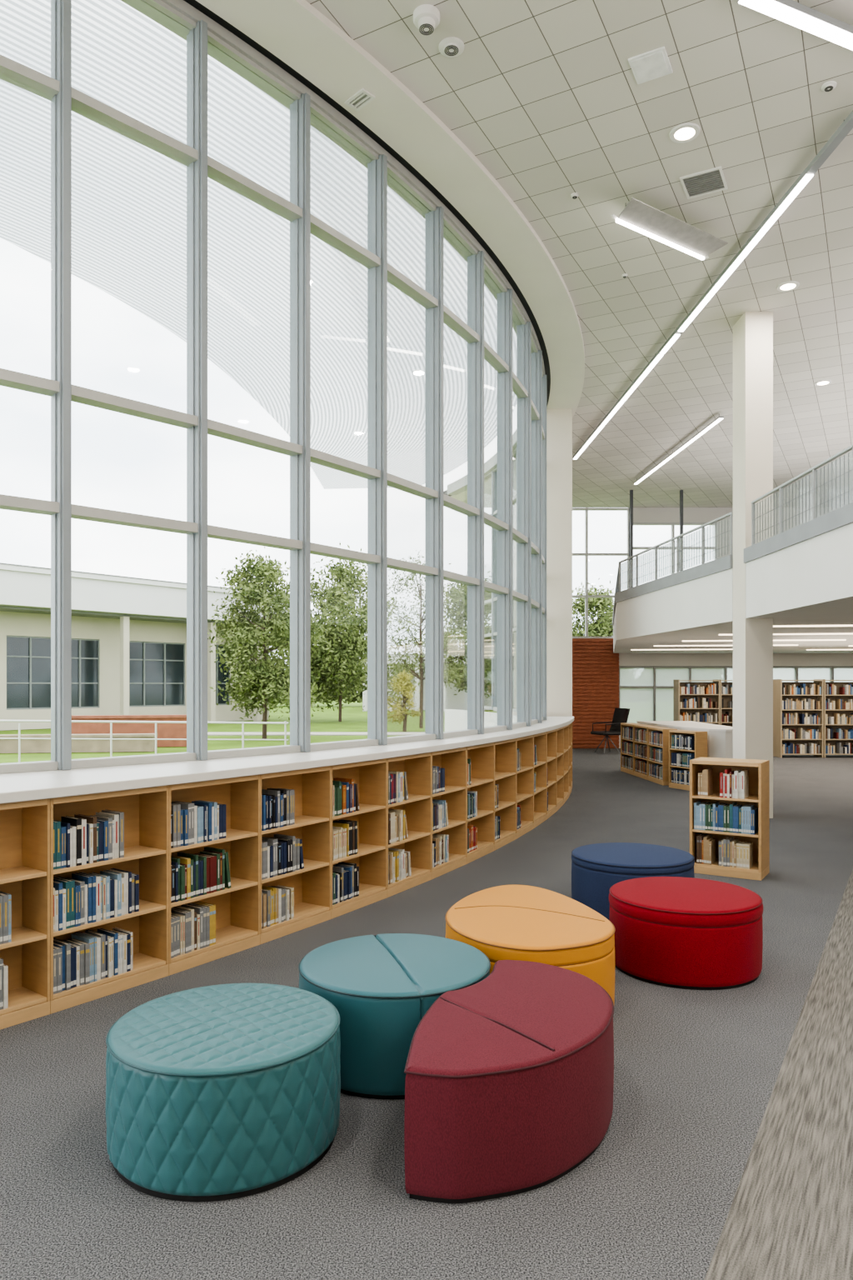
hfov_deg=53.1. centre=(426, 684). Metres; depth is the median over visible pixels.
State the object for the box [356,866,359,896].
book
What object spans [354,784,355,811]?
book
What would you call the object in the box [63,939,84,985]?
book
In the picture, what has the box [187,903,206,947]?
book
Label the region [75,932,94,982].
book
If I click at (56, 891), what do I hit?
book
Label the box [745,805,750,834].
book
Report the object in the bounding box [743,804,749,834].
book
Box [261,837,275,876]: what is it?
book
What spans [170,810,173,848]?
book
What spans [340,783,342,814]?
book
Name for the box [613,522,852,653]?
balcony
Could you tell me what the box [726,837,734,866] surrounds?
book
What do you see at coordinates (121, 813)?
book
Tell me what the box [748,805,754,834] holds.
book
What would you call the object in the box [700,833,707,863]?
book
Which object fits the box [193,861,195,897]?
book
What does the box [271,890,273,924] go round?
book
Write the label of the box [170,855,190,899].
book
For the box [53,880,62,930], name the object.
book
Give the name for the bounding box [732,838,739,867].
book
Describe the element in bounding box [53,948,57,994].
book
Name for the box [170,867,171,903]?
book
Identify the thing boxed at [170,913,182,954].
book
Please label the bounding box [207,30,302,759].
window
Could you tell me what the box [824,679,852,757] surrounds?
stack
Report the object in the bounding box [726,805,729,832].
book
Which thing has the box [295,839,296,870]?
book
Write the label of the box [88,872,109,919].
book
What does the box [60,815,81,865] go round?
book
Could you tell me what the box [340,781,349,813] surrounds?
book
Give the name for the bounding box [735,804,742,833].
book
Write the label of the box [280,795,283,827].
book
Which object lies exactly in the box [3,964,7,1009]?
book
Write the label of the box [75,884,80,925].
book
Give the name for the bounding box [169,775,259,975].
bookcase
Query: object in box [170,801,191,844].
book
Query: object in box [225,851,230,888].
book
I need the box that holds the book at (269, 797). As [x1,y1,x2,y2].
[265,795,270,829]
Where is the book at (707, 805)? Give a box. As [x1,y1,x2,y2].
[705,802,712,830]
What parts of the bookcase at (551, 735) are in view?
panel, shelf, shelf, shelf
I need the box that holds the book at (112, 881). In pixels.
[110,878,114,918]
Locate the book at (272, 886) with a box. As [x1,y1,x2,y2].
[271,885,289,919]
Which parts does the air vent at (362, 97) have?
duct panel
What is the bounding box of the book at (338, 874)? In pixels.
[338,874,339,902]
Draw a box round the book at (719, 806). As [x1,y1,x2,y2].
[718,803,724,831]
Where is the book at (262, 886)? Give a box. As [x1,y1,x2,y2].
[262,885,276,924]
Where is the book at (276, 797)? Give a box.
[275,796,277,828]
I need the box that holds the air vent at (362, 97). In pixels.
[344,88,375,111]
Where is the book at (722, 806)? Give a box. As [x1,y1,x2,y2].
[720,803,728,831]
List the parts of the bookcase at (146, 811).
panel, panel, shelf, shelf, shelf, panel, panel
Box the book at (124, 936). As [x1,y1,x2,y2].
[110,930,126,973]
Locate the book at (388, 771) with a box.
[388,770,404,800]
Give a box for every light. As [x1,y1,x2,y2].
[573,110,852,459]
[610,197,728,259]
[630,649,733,649]
[634,413,724,484]
[654,644,798,646]
[669,122,700,143]
[682,639,846,641]
[719,633,852,635]
[738,0,852,50]
[773,625,852,627]
[776,280,799,291]
[806,649,852,649]
[814,379,832,385]
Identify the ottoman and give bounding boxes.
[105,983,340,1201]
[298,933,490,1099]
[404,960,614,1204]
[445,885,615,1004]
[571,842,694,919]
[609,876,763,989]
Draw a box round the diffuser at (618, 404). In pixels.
[601,401,624,424]
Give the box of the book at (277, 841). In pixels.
[277,840,286,873]
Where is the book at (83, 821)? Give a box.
[81,818,86,864]
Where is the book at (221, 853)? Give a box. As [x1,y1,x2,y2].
[203,850,222,889]
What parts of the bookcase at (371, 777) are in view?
panel, panel, shelf, shelf, shelf, panel, panel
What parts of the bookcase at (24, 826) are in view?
panel, shelf, shelf, shelf, panel, panel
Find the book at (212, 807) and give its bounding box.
[212,806,214,840]
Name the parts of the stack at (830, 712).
panel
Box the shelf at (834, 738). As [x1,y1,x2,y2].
[825,738,852,739]
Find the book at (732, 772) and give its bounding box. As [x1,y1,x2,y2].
[730,770,735,798]
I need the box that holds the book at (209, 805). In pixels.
[191,800,212,841]
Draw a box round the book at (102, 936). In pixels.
[85,930,105,979]
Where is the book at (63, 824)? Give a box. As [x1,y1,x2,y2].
[60,821,69,867]
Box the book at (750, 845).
[746,842,753,869]
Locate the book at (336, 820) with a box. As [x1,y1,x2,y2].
[335,820,352,854]
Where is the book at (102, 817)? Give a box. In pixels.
[90,815,112,859]
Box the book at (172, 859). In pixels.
[170,857,179,900]
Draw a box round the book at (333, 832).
[332,831,334,860]
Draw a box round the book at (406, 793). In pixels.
[397,770,408,799]
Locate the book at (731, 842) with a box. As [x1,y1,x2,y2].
[730,839,734,866]
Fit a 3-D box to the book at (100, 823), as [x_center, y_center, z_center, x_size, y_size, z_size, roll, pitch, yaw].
[-1.626,0.757,4.158,0.138,0.185,0.024,0,0,37]
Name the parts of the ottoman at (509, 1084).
seat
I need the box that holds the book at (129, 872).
[110,867,131,913]
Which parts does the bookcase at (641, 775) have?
panel, panel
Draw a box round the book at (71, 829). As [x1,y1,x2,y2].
[70,827,72,866]
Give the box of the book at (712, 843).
[709,839,715,864]
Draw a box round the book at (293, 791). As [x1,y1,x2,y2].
[280,788,294,824]
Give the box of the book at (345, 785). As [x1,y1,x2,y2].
[345,785,346,814]
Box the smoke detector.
[413,4,439,34]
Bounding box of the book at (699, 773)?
[698,771,702,795]
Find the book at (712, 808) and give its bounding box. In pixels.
[710,806,713,830]
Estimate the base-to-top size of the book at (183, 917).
0.200 m
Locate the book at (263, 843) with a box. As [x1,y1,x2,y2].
[261,842,264,879]
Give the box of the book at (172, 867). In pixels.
[170,864,174,902]
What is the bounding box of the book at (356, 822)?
[339,819,357,854]
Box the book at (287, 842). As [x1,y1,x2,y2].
[270,837,289,873]
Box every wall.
[0,733,157,753]
[71,714,186,746]
[445,709,516,731]
[512,466,516,715]
[572,638,619,748]
[619,507,852,748]
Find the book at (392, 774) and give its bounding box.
[392,774,394,803]
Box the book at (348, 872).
[344,870,350,899]
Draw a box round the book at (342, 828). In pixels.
[342,828,346,857]
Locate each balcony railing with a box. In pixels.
[615,564,619,593]
[619,511,733,591]
[751,444,852,544]
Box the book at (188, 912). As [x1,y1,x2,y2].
[172,907,191,952]
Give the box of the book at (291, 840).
[272,836,292,872]
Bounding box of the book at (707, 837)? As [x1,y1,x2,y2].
[703,834,712,864]
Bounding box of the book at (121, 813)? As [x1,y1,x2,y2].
[101,809,124,857]
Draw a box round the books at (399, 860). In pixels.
[388,683,852,884]
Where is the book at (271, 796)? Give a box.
[270,795,272,829]
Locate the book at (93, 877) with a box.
[75,872,95,922]
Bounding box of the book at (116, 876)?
[100,870,121,916]
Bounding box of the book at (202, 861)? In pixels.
[198,860,203,894]
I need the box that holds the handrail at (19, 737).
[0,720,288,762]
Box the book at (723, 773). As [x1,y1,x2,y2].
[723,773,724,797]
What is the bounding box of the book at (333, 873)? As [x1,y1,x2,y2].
[332,872,335,904]
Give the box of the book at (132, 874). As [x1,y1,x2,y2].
[131,873,134,912]
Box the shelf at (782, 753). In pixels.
[782,753,822,754]
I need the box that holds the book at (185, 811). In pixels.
[180,808,188,845]
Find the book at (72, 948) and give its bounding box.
[70,947,73,988]
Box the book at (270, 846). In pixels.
[267,845,273,877]
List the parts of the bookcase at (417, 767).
panel, panel, shelf, shelf, shelf, panel, panel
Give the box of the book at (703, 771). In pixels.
[702,769,704,795]
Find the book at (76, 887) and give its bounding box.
[75,885,78,926]
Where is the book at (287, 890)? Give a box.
[285,889,289,920]
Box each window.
[0,0,59,773]
[71,0,198,769]
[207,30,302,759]
[310,102,380,750]
[387,163,438,744]
[444,215,479,738]
[484,259,509,733]
[484,471,491,709]
[491,459,514,709]
[512,298,528,729]
[512,447,516,711]
[531,335,539,724]
[542,372,544,720]
[572,507,629,638]
[619,665,852,723]
[629,522,718,587]
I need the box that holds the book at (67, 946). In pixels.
[53,938,70,989]
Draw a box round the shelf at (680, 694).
[680,694,719,694]
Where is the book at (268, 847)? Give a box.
[267,845,269,878]
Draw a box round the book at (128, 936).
[114,929,130,971]
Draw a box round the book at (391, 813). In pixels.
[388,812,392,844]
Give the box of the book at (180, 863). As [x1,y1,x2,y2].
[180,863,186,899]
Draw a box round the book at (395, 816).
[395,815,396,842]
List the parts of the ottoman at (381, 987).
seat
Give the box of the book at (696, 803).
[694,800,700,829]
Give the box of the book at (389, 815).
[388,813,390,844]
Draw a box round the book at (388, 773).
[388,773,389,804]
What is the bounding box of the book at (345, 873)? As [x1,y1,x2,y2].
[344,871,346,900]
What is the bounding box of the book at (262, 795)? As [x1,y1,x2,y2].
[261,795,262,830]
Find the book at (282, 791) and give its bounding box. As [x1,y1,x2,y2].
[267,788,286,826]
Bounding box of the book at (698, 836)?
[696,833,704,863]
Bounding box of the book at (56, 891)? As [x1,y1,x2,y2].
[55,890,58,931]
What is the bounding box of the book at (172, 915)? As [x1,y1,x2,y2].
[170,914,179,955]
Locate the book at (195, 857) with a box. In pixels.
[177,851,198,896]
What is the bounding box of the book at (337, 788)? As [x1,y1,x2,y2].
[334,786,339,815]
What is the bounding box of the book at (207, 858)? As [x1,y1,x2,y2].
[206,856,209,894]
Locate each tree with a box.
[207,546,326,739]
[257,542,419,721]
[358,550,467,728]
[387,670,421,731]
[415,565,491,698]
[572,578,614,636]
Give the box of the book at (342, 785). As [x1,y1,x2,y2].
[342,785,344,814]
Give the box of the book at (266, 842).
[261,840,267,879]
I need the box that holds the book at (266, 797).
[265,797,266,829]
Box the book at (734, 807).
[733,804,737,833]
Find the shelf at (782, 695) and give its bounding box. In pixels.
[782,695,822,695]
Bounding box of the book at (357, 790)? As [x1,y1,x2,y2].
[354,783,359,810]
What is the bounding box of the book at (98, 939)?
[82,932,100,980]
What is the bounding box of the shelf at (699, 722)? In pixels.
[699,721,719,723]
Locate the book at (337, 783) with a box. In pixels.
[332,780,340,814]
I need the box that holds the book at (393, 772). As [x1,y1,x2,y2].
[388,771,398,802]
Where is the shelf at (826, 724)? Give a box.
[825,724,852,724]
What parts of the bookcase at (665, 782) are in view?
panel, panel, panel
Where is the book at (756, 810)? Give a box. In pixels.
[753,807,758,834]
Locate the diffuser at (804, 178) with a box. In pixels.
[678,174,814,331]
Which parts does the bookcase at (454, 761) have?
panel, panel, panel, shelf, shelf, shelf, panel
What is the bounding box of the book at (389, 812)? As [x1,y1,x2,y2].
[389,811,394,843]
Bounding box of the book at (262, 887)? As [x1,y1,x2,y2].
[261,887,271,925]
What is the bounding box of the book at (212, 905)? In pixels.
[195,900,215,944]
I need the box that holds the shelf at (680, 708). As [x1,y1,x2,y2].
[680,708,719,709]
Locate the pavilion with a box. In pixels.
[359,654,497,710]
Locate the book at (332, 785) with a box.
[332,785,334,816]
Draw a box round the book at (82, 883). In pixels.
[65,877,84,924]
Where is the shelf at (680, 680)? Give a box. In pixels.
[680,680,719,680]
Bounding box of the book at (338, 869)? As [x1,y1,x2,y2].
[332,865,344,901]
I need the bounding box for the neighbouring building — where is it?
[0,562,312,730]
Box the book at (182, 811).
[180,809,183,846]
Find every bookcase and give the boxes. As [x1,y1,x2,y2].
[0,798,49,1029]
[50,785,169,1014]
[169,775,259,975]
[260,765,331,944]
[331,758,387,919]
[387,752,431,897]
[431,746,466,879]
[466,742,494,864]
[495,738,516,849]
[516,735,534,839]
[534,731,546,828]
[546,729,556,819]
[556,726,564,811]
[564,724,569,803]
[569,723,571,795]
[571,722,572,789]
[620,722,645,774]
[633,725,657,779]
[647,726,677,785]
[669,730,707,790]
[690,756,769,880]
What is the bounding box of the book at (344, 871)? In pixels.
[344,870,347,899]
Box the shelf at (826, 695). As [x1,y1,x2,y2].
[825,695,852,695]
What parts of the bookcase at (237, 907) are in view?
panel, panel, panel, shelf, shelf, shelf, panel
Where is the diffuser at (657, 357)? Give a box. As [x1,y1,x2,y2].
[620,354,664,401]
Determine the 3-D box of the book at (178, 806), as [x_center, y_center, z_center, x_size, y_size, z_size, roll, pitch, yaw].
[-1.363,0.739,4.520,0.158,0.222,0.022,0,0,35]
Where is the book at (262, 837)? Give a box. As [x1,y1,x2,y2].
[261,836,277,875]
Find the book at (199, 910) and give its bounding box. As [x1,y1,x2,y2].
[180,903,203,949]
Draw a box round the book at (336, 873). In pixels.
[335,873,338,903]
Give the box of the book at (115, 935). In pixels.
[97,928,118,975]
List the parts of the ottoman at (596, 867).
seat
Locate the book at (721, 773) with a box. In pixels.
[720,770,724,797]
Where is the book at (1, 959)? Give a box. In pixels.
[0,958,3,1009]
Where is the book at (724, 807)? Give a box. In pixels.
[723,804,729,832]
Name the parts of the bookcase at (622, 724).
panel, panel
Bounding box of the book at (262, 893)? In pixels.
[262,893,266,927]
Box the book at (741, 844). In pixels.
[740,841,745,868]
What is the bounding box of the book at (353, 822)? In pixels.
[333,820,354,854]
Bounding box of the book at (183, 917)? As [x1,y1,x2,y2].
[170,912,184,954]
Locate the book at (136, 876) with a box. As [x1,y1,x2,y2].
[134,874,139,911]
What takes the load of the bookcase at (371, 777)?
on the floor
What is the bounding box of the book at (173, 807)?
[170,804,176,847]
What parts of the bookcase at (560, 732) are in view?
panel, shelf, shelf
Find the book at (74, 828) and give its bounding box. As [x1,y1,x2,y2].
[70,825,76,866]
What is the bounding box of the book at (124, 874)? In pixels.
[106,869,128,914]
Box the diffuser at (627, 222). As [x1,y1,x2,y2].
[615,218,704,259]
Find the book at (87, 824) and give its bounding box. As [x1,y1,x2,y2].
[86,824,88,863]
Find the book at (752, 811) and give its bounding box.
[750,807,756,834]
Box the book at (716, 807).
[715,805,718,831]
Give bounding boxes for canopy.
[0,0,516,489]
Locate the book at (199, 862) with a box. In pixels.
[198,860,200,895]
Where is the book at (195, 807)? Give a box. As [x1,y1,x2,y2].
[194,805,197,844]
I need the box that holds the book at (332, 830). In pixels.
[332,830,338,859]
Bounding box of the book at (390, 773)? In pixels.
[390,773,395,803]
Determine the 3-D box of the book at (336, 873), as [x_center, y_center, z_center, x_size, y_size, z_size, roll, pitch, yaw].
[-0.635,1.325,5.593,0.136,0.189,0.013,0,0,31]
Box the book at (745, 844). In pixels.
[743,841,749,868]
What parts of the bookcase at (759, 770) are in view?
panel, shelf, shelf, shelf, panel, panel, panel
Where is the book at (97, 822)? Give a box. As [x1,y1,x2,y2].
[96,822,98,861]
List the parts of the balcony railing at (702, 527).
post, post, post, handrail, post, post, post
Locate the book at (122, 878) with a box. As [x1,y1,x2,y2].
[121,876,124,914]
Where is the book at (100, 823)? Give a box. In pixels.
[96,821,103,861]
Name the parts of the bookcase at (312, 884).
panel, panel, shelf, shelf, shelf, panel, panel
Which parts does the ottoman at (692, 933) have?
seat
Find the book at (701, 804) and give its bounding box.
[699,801,705,829]
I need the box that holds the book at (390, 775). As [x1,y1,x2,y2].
[390,775,391,804]
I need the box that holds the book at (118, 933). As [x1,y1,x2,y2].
[118,933,122,973]
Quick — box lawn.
[0,695,497,763]
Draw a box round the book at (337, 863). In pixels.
[335,863,354,897]
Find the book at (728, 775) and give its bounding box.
[727,773,729,798]
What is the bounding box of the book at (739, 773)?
[738,771,740,798]
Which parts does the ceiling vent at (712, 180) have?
duct panel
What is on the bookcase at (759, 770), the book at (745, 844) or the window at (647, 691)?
the book at (745, 844)
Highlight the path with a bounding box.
[207,732,425,735]
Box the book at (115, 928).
[112,927,132,969]
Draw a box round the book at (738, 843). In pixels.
[736,840,742,867]
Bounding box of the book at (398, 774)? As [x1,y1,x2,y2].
[398,774,399,802]
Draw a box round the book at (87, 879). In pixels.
[71,872,91,923]
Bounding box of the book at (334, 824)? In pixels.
[332,822,349,856]
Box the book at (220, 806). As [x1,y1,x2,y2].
[217,804,222,839]
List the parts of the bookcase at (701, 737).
panel, shelf, shelf, shelf, panel, panel, panel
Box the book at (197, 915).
[196,913,199,949]
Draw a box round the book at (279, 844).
[277,842,281,875]
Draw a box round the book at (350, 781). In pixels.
[333,777,354,812]
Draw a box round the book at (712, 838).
[706,837,714,864]
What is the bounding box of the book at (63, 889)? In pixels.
[62,888,65,929]
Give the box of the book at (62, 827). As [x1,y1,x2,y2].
[60,826,64,868]
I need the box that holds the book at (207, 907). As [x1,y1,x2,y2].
[189,902,209,946]
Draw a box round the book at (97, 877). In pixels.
[77,872,100,921]
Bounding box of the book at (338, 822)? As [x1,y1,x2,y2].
[332,820,350,855]
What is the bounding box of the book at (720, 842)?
[719,839,723,865]
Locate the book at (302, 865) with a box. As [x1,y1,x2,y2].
[300,839,304,869]
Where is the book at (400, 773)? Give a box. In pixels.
[398,772,401,801]
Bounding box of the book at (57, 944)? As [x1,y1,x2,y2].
[53,941,64,990]
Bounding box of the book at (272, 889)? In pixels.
[261,885,274,924]
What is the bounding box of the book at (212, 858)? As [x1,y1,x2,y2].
[195,853,214,893]
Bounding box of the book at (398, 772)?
[398,771,403,801]
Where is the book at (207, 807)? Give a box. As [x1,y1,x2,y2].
[206,806,207,841]
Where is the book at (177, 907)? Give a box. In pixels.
[173,905,194,950]
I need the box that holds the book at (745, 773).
[740,770,749,799]
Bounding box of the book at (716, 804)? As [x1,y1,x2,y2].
[713,802,719,830]
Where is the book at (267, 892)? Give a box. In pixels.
[261,889,270,926]
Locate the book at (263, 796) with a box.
[262,795,265,830]
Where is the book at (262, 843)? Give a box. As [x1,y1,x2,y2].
[261,843,262,879]
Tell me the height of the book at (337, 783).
0.221 m
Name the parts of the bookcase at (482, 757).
panel, panel, panel, shelf, shelf, shelf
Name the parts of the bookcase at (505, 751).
shelf, shelf, shelf, panel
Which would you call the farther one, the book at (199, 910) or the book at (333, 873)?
the book at (333, 873)
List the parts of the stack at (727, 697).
panel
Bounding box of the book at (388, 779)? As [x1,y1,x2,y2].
[388,779,389,804]
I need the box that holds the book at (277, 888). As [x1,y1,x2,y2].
[276,888,278,924]
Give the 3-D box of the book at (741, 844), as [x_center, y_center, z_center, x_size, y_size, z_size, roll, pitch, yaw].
[2.483,1.331,6.693,0.024,0.187,0.131,0,0,32]
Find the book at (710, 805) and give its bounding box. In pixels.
[708,803,714,830]
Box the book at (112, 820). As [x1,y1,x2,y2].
[112,820,114,859]
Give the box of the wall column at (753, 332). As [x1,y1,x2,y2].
[733,311,773,818]
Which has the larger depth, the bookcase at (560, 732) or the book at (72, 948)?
the bookcase at (560, 732)
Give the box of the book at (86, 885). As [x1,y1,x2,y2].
[85,884,87,924]
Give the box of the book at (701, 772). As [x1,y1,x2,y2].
[700,772,702,795]
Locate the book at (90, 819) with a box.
[74,814,96,862]
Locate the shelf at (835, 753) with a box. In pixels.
[825,752,852,754]
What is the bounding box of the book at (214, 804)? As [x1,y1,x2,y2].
[198,800,217,839]
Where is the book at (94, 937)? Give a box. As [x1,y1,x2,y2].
[77,931,96,981]
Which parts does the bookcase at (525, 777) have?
panel, panel, shelf, shelf, shelf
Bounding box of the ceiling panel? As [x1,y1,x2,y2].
[628,46,673,84]
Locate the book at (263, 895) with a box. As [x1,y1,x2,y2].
[262,894,265,928]
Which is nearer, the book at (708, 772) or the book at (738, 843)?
the book at (738, 843)
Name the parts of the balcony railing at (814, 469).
post, post, handrail, post, post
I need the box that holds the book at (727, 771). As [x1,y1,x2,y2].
[725,768,731,797]
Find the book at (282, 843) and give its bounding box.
[281,843,283,874]
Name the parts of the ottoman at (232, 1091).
seat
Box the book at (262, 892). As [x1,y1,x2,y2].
[261,892,262,928]
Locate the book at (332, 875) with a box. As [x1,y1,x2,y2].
[332,875,333,904]
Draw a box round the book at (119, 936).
[118,935,120,974]
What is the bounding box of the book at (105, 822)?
[96,819,108,860]
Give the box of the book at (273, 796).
[261,794,274,828]
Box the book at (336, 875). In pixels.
[335,875,337,904]
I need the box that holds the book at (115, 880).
[114,879,117,917]
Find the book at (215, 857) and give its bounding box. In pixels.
[195,852,216,891]
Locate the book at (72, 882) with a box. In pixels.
[56,876,74,927]
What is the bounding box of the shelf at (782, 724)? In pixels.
[782,724,822,724]
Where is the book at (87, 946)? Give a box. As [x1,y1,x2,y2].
[70,938,89,984]
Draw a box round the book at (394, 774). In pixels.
[394,774,394,803]
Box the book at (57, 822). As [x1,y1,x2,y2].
[53,820,60,869]
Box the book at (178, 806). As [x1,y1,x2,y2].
[170,803,180,847]
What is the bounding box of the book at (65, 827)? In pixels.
[60,825,66,867]
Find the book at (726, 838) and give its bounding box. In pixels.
[723,837,729,866]
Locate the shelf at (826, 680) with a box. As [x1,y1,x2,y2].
[825,680,852,680]
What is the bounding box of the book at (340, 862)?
[338,861,356,897]
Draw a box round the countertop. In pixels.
[0,716,574,804]
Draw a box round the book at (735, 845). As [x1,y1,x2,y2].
[734,840,739,867]
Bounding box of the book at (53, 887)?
[53,887,54,931]
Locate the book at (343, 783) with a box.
[340,782,348,814]
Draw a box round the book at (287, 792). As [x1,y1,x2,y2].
[286,790,289,825]
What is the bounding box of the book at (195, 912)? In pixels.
[194,911,196,949]
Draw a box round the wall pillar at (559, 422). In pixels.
[546,409,572,716]
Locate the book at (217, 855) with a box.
[200,850,219,891]
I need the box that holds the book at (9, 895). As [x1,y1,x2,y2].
[0,890,11,942]
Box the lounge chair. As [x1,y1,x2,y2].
[590,708,629,753]
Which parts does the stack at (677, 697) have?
panel, panel, panel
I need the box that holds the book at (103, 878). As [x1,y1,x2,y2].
[102,877,105,919]
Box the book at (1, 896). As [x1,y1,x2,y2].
[0,895,2,944]
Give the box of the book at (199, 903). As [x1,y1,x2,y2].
[191,901,212,945]
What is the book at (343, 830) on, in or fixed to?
on the bookcase at (371, 777)
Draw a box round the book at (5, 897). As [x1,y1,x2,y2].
[0,891,8,944]
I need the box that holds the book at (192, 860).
[190,859,193,898]
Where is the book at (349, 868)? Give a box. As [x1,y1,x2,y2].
[333,865,352,898]
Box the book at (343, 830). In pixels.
[342,829,344,857]
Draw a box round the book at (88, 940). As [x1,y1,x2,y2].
[71,933,91,983]
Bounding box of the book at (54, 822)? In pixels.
[53,821,55,869]
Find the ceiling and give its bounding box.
[305,0,852,507]
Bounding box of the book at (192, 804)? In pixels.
[175,800,194,844]
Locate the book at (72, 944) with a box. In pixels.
[64,940,79,986]
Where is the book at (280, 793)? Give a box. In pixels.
[280,793,284,826]
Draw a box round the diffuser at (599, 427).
[573,425,604,459]
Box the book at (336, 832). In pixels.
[332,830,337,859]
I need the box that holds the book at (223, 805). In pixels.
[217,803,225,838]
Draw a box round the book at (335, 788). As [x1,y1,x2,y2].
[334,787,336,815]
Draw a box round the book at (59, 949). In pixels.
[53,945,62,993]
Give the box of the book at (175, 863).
[170,861,178,901]
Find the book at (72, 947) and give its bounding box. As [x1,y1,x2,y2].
[70,945,76,987]
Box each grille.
[419,23,434,34]
[445,45,458,55]
[825,85,833,91]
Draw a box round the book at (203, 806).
[194,804,206,841]
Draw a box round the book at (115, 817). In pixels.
[95,811,119,858]
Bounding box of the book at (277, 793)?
[261,789,279,827]
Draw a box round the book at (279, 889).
[266,885,281,923]
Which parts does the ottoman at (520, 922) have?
seat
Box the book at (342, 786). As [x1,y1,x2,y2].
[342,785,344,814]
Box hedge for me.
[276,632,577,703]
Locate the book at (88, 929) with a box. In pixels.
[86,929,107,977]
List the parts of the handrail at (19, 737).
post, post, rail, post, post, post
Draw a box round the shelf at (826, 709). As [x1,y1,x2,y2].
[825,709,852,710]
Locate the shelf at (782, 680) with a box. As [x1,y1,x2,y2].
[782,680,822,680]
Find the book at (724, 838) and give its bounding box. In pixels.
[721,838,724,865]
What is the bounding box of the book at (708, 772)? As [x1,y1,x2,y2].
[705,767,713,796]
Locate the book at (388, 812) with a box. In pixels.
[388,811,394,843]
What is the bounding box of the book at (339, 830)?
[332,829,341,859]
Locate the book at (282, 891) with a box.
[281,889,284,922]
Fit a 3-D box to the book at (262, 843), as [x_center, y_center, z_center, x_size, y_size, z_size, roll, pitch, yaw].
[-1.028,1.028,5.006,0.157,0.213,0.021,0,0,33]
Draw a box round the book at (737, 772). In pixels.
[735,769,742,798]
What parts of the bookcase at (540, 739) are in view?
panel, shelf, shelf, shelf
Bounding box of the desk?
[636,720,733,758]
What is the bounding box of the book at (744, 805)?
[741,805,744,833]
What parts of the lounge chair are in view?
leg, armrest, seat, armrest, leg, backrest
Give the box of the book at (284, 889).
[268,885,285,920]
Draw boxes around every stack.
[673,679,719,724]
[720,679,733,726]
[773,679,824,757]
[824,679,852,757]
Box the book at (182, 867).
[180,864,184,900]
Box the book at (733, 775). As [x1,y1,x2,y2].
[732,773,734,798]
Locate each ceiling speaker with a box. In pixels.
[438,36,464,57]
[570,192,579,199]
[621,273,628,278]
[821,80,836,91]
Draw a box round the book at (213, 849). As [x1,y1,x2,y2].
[204,846,224,889]
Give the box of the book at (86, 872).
[85,872,102,919]
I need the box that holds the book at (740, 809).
[739,806,741,833]
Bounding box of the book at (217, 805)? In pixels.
[217,805,219,839]
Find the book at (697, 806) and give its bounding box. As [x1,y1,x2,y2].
[696,804,699,829]
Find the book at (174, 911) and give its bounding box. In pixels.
[170,908,188,953]
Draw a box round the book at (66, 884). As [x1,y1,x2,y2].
[53,877,70,929]
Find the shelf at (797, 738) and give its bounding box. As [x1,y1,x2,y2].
[782,738,822,739]
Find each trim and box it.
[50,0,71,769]
[120,0,545,494]
[183,0,550,495]
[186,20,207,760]
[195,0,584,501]
[290,92,310,752]
[367,154,387,744]
[425,206,444,739]
[467,250,484,734]
[497,289,512,729]
[516,321,531,725]
[531,350,542,723]
[542,374,546,719]
[612,502,852,626]
[630,490,633,588]
[680,490,683,571]
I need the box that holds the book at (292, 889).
[275,885,294,919]
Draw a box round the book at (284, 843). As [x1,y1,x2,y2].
[277,841,285,874]
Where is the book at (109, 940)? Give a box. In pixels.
[107,937,111,977]
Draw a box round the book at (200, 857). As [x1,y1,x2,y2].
[198,855,206,894]
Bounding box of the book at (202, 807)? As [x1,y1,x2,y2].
[197,805,203,842]
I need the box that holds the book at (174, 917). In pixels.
[170,915,176,956]
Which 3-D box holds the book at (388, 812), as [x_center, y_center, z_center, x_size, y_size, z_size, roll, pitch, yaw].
[-0.306,1.024,6.146,0.152,0.220,0.021,0,0,29]
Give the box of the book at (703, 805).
[702,802,709,829]
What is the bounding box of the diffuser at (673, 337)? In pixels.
[660,334,680,353]
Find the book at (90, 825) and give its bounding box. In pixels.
[86,823,93,863]
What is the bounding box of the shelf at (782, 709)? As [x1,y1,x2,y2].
[782,709,822,710]
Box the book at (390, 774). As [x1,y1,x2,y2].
[390,774,392,803]
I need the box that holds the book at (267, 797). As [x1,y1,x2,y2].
[265,795,268,829]
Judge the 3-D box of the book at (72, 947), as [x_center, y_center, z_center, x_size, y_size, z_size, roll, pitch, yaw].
[-1.714,1.326,4.054,0.153,0.186,0.017,0,0,37]
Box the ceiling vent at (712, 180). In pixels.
[680,165,728,199]
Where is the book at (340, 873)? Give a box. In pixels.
[332,871,341,902]
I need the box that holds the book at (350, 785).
[349,784,352,813]
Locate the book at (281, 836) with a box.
[274,834,294,871]
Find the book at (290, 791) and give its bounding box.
[288,790,292,824]
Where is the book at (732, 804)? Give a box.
[730,802,737,832]
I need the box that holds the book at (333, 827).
[332,826,342,858]
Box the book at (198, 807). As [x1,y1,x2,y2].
[197,806,200,843]
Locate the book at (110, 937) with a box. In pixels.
[107,935,114,975]
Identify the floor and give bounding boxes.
[0,748,852,1279]
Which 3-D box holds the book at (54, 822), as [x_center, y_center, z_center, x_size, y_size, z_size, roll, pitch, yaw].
[-1.772,0.741,3.968,0.143,0.217,0.022,0,0,37]
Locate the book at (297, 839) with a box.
[295,838,299,869]
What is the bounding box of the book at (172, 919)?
[170,918,174,958]

